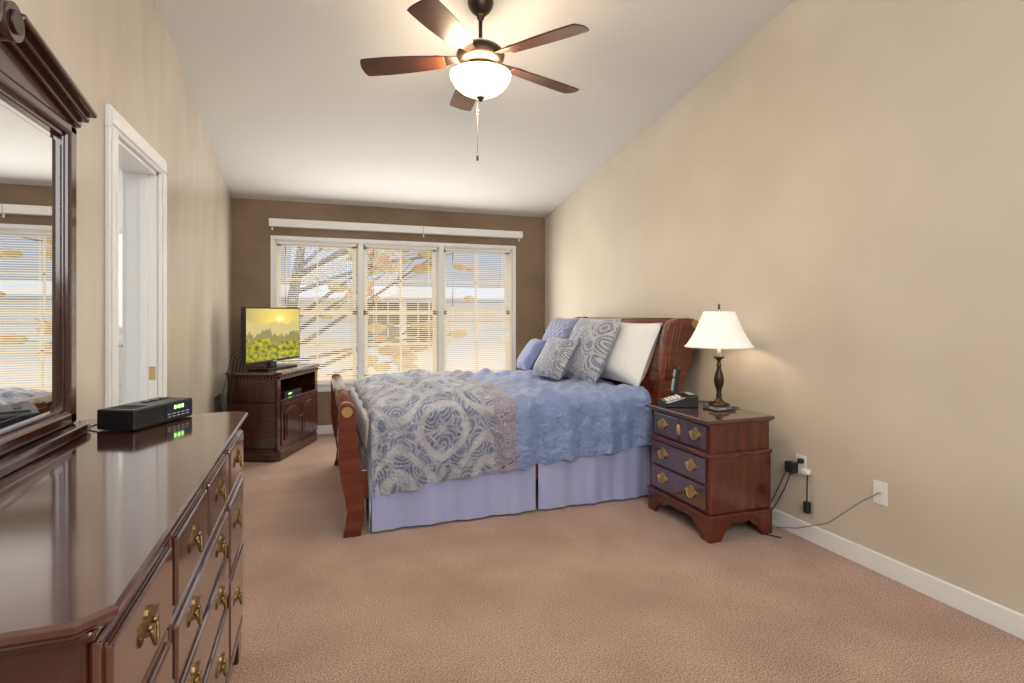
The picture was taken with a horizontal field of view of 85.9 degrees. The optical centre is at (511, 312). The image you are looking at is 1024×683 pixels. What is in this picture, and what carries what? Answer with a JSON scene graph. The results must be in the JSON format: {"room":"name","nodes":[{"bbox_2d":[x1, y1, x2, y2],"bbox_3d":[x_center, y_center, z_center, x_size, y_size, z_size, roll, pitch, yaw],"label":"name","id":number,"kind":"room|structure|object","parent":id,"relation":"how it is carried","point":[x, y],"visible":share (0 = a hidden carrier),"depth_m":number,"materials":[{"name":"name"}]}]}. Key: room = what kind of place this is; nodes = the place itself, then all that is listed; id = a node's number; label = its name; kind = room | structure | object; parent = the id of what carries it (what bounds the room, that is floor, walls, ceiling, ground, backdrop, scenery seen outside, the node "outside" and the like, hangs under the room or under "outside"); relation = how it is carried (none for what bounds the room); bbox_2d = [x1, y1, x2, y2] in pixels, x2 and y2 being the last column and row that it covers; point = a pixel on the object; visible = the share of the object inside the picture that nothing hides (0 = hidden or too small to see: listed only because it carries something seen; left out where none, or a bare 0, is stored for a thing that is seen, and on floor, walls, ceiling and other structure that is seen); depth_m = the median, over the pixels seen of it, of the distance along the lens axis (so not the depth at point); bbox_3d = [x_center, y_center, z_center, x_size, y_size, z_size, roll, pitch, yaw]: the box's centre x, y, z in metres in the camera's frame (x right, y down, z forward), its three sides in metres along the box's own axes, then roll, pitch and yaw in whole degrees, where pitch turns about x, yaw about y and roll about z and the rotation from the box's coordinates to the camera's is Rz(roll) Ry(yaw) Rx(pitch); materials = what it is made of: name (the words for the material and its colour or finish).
{"room":"bedroom","nodes":[
{"label":"bedroom","id":0,"kind":"room"},
{"bbox_2d":[9,0,230,422],"bbox_3d":[-1.639,-1.066,2.026,0.140,4.700,7.720,0,0,-20],"label":"wall","id":1,"kind":"structure","parent":0,"point":[121,57],"depth_m":2.92,"materials":[{"name":"beige paint"}]},
{"bbox_2d":[104,103,166,407],"bbox_3d":[-1.834,0.224,2.583,0.188,2.120,0.880,0,0,-20],"label":"door frame","id":2,"kind":"structure","parent":1,"relation":"attached to","point":[144,280],"depth_m":2.88,"materials":[{"name":"white wood"}]},
{"bbox_2d":[119,169,121,340],"bbox_3d":[-3.338,0.064,3.064,2.360,2.640,4.620,0,0,-20],"label":"wall","id":3,"kind":"structure","parent":0,"point":[120,214],"depth_m":5.21,"materials":[{"name":"white paint"}]},
{"bbox_2d":[119,228,121,404],"bbox_3d":[-4.001,0.244,5.079,2.250,2.080,0.035,0,0,-20],"label":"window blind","id":4,"kind":"object","parent":3,"relation":"attached to","point":[120,315],"depth_m":5.19,"materials":[{"name":"white"}]},
{"bbox_2d":[231,198,544,425],"bbox_3d":[-1.228,-1.066,6.188,3.720,4.700,0.160,0,0,-20],"label":"wall","id":5,"kind":"structure","parent":0,"point":[251,231],"depth_m":5.93,"materials":[{"name":"brown paint"}]},
{"bbox_2d":[316,425,333,434],"bbox_3d":[-1.222,1.236,6.098,3.390,0.095,0.015,0,0,-20],"label":"baseboard","id":6,"kind":"structure","parent":5,"relation":"attached to","point":[321,429],"depth_m":5.82,"materials":[{"name":"white wood"}]},
{"bbox_2d":[270,235,515,391],"bbox_3d":[-1.237,0.019,6.153,2.720,1.630,0.220,0,0,-20],"label":"window","id":7,"kind":"structure","parent":5,"relation":"in","point":[439,300],"depth_m":6.17,"materials":[{"name":"white wood"}]},
{"bbox_2d":[277,241,356,380],"bbox_3d":[-2.058,-0.012,5.836,0.786,1.459,0.054,0,0,-20],"label":"window blinds","id":8,"kind":"object","parent":7,"relation":"attached to","point":[348,376],"depth_m":5.86,"materials":[{"name":"white plastic"}]},
{"bbox_2d":[365,244,436,376],"bbox_3d":[-1.232,-0.025,6.132,0.780,1.433,0.054,0,0,-20],"label":"window blinds","id":9,"kind":"object","parent":7,"relation":"attached to","point":[373,371],"depth_m":6.14,"materials":[{"name":"white plastic"}]},
{"bbox_2d":[444,248,510,371],"bbox_3d":[-0.402,-0.025,6.429,0.798,1.433,0.054,0,0,-20],"label":"window blinds","id":10,"kind":"object","parent":7,"relation":"attached to","point":[463,364],"depth_m":6.43,"materials":[{"name":"white plastic"}]},
{"bbox_2d":[269,218,522,241],"bbox_3d":[-1.181,-0.903,6.072,2.750,0.115,0.088,0,0,-20],"label":"window rail","id":11,"kind":"object","parent":5,"relation":"attached to","point":[334,225],"visible":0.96,"depth_m":5.99,"materials":[{"name":"white"}]},
{"bbox_2d":[157,0,793,217],"bbox_3d":[0.064,-1.911,2.551,4.020,1.619,8.160,0,0,-20],"label":"ceiling","id":12,"kind":"structure","parent":0,"point":[294,102],"depth_m":3.94,"materials":[{"name":"white paint"}]},
{"bbox_2d":[360,0,588,160],"bbox_3d":[-0.177,-1.298,3.110,1.294,0.894,1.266,0,0,-20],"label":"ceiling fan","id":13,"kind":"object","parent":12,"relation":"hanging from","point":[480,72],"visible":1,"depth_m":2.98,"materials":[{"name":"brown wood"}]},
{"bbox_2d":[229,434,1023,682],"bbox_3d":[0.064,1.334,2.551,4.020,0.100,8.160,0,0,-20],"label":"floor","id":14,"kind":"structure","parent":0,"point":[634,590],"depth_m":2.42,"materials":[{"name":"beige carpet"}]},
{"bbox_2d":[0,411,247,682],"bbox_3d":[-1.010,0.831,1.317,0.537,0.906,1.540,0,0,-20],"label":"dresser","id":15,"kind":"object","parent":14,"relation":"on","point":[121,556],"visible":1,"depth_m":1.06,"materials":[{"name":"brown wood"}]},
{"bbox_2d":[0,0,96,477],"bbox_3d":[-1.205,-0.217,1.247,0.108,1.188,1.094,0,0,-20],"label":"mirror","id":16,"kind":"object","parent":15,"relation":"on","point":[46,109],"visible":1,"depth_m":1.51,"materials":[{"name":"brown wood"}]},
{"bbox_2d":[79,397,191,430],"bbox_3d":[-1.299,0.341,1.871,0.340,0.069,0.297,0,0,-20],"label":"clock radio","id":17,"kind":"object","parent":15,"relation":"on","point":[137,415],"visible":0.96,"depth_m":1.81,"materials":[{"name":"black plastic"}]},
{"bbox_2d":[214,348,319,462],"bbox_3d":[-2.215,0.782,4.978,0.494,1.003,1.255,0,0,3],"label":"tv stand","id":18,"kind":"object","parent":14,"relation":"on","point":[279,406],"visible":0.94,"depth_m":4.74,"materials":[{"name":"brown wood"}]},
{"bbox_2d":[241,307,299,370],"bbox_3d":[-2.210,0.231,5.104,0.200,0.560,0.860,0,0,9],"label":"tv","id":19,"kind":"object","parent":18,"relation":"on","point":[270,336],"visible":1,"depth_m":5.02,"materials":[{"name":"black plastic"}]},
{"bbox_2d":[331,317,698,537],"bbox_3d":[-0.095,0.660,4.310,2.478,1.247,1.716,0,0,-20],"label":"bed","id":20,"kind":"object","parent":14,"relation":"on","point":[565,418],"visible":1,"depth_m":3.58,"materials":[{"name":"blue fabric"}]},
{"bbox_2d":[645,400,774,543],"bbox_3d":[1.202,0.941,3.415,0.465,0.686,0.636,0,0,-20],"label":"nightstand","id":21,"kind":"object","parent":14,"relation":"on","point":[711,472],"visible":1,"depth_m":3.18,"materials":[{"name":"brown wood"}]},
{"bbox_2d":[658,366,710,407],"bbox_3d":[1.149,0.478,3.606,0.429,0.237,0.283,0,0,-20],"label":"phone","id":22,"kind":"object","parent":21,"relation":"on","point":[674,399],"visible":0.96,"depth_m":3.52,"materials":[{"name":"black plastic"}]},
{"bbox_2d":[684,304,754,410],"bbox_3d":[1.292,0.269,3.437,0.412,0.656,0.412,0,0,-20],"label":"table lamp","id":23,"kind":"object","parent":21,"relation":"on","point":[718,331],"visible":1,"depth_m":3.34,"materials":[{"name":"white fabric"}]},
{"bbox_2d":[545,0,1023,614],"bbox_3d":[1.756,-1.066,3.135,0.160,4.700,7.920,0,0,-20],"label":"wall","id":24,"kind":"structure","parent":0,"point":[823,200],"depth_m":2.82,"materials":[{"name":"beige paint"}]},
{"bbox_2d":[760,454,887,537],"bbox_3d":[1.603,1.047,3.023,0.203,0.462,0.793,0,0,-20],"label":"wall outlets","id":25,"kind":"object","parent":24,"relation":"attached to","point":[880,491],"visible":0.85,"depth_m":3.09,"materials":[{"name":"white"}]},
{"bbox_2d":[771,507,1023,639],"bbox_3d":[1.667,1.236,3.125,0.015,0.095,7.560,0,0,-20],"label":"baseboard","id":26,"kind":"structure","parent":24,"relation":"attached to","point":[1003,618],"depth_m":2.56,"materials":[{"name":"white wood"}]},
{"label":"outside","id":27,"kind":"structure","parent":0,"visible":0},
{"bbox_2d":[281,246,504,374],"bbox_3d":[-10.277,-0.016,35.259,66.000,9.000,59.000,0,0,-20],"label":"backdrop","id":28,"kind":"structure","parent":27,"point":[424,297],"depth_m":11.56,"materials":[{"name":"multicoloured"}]}
]}

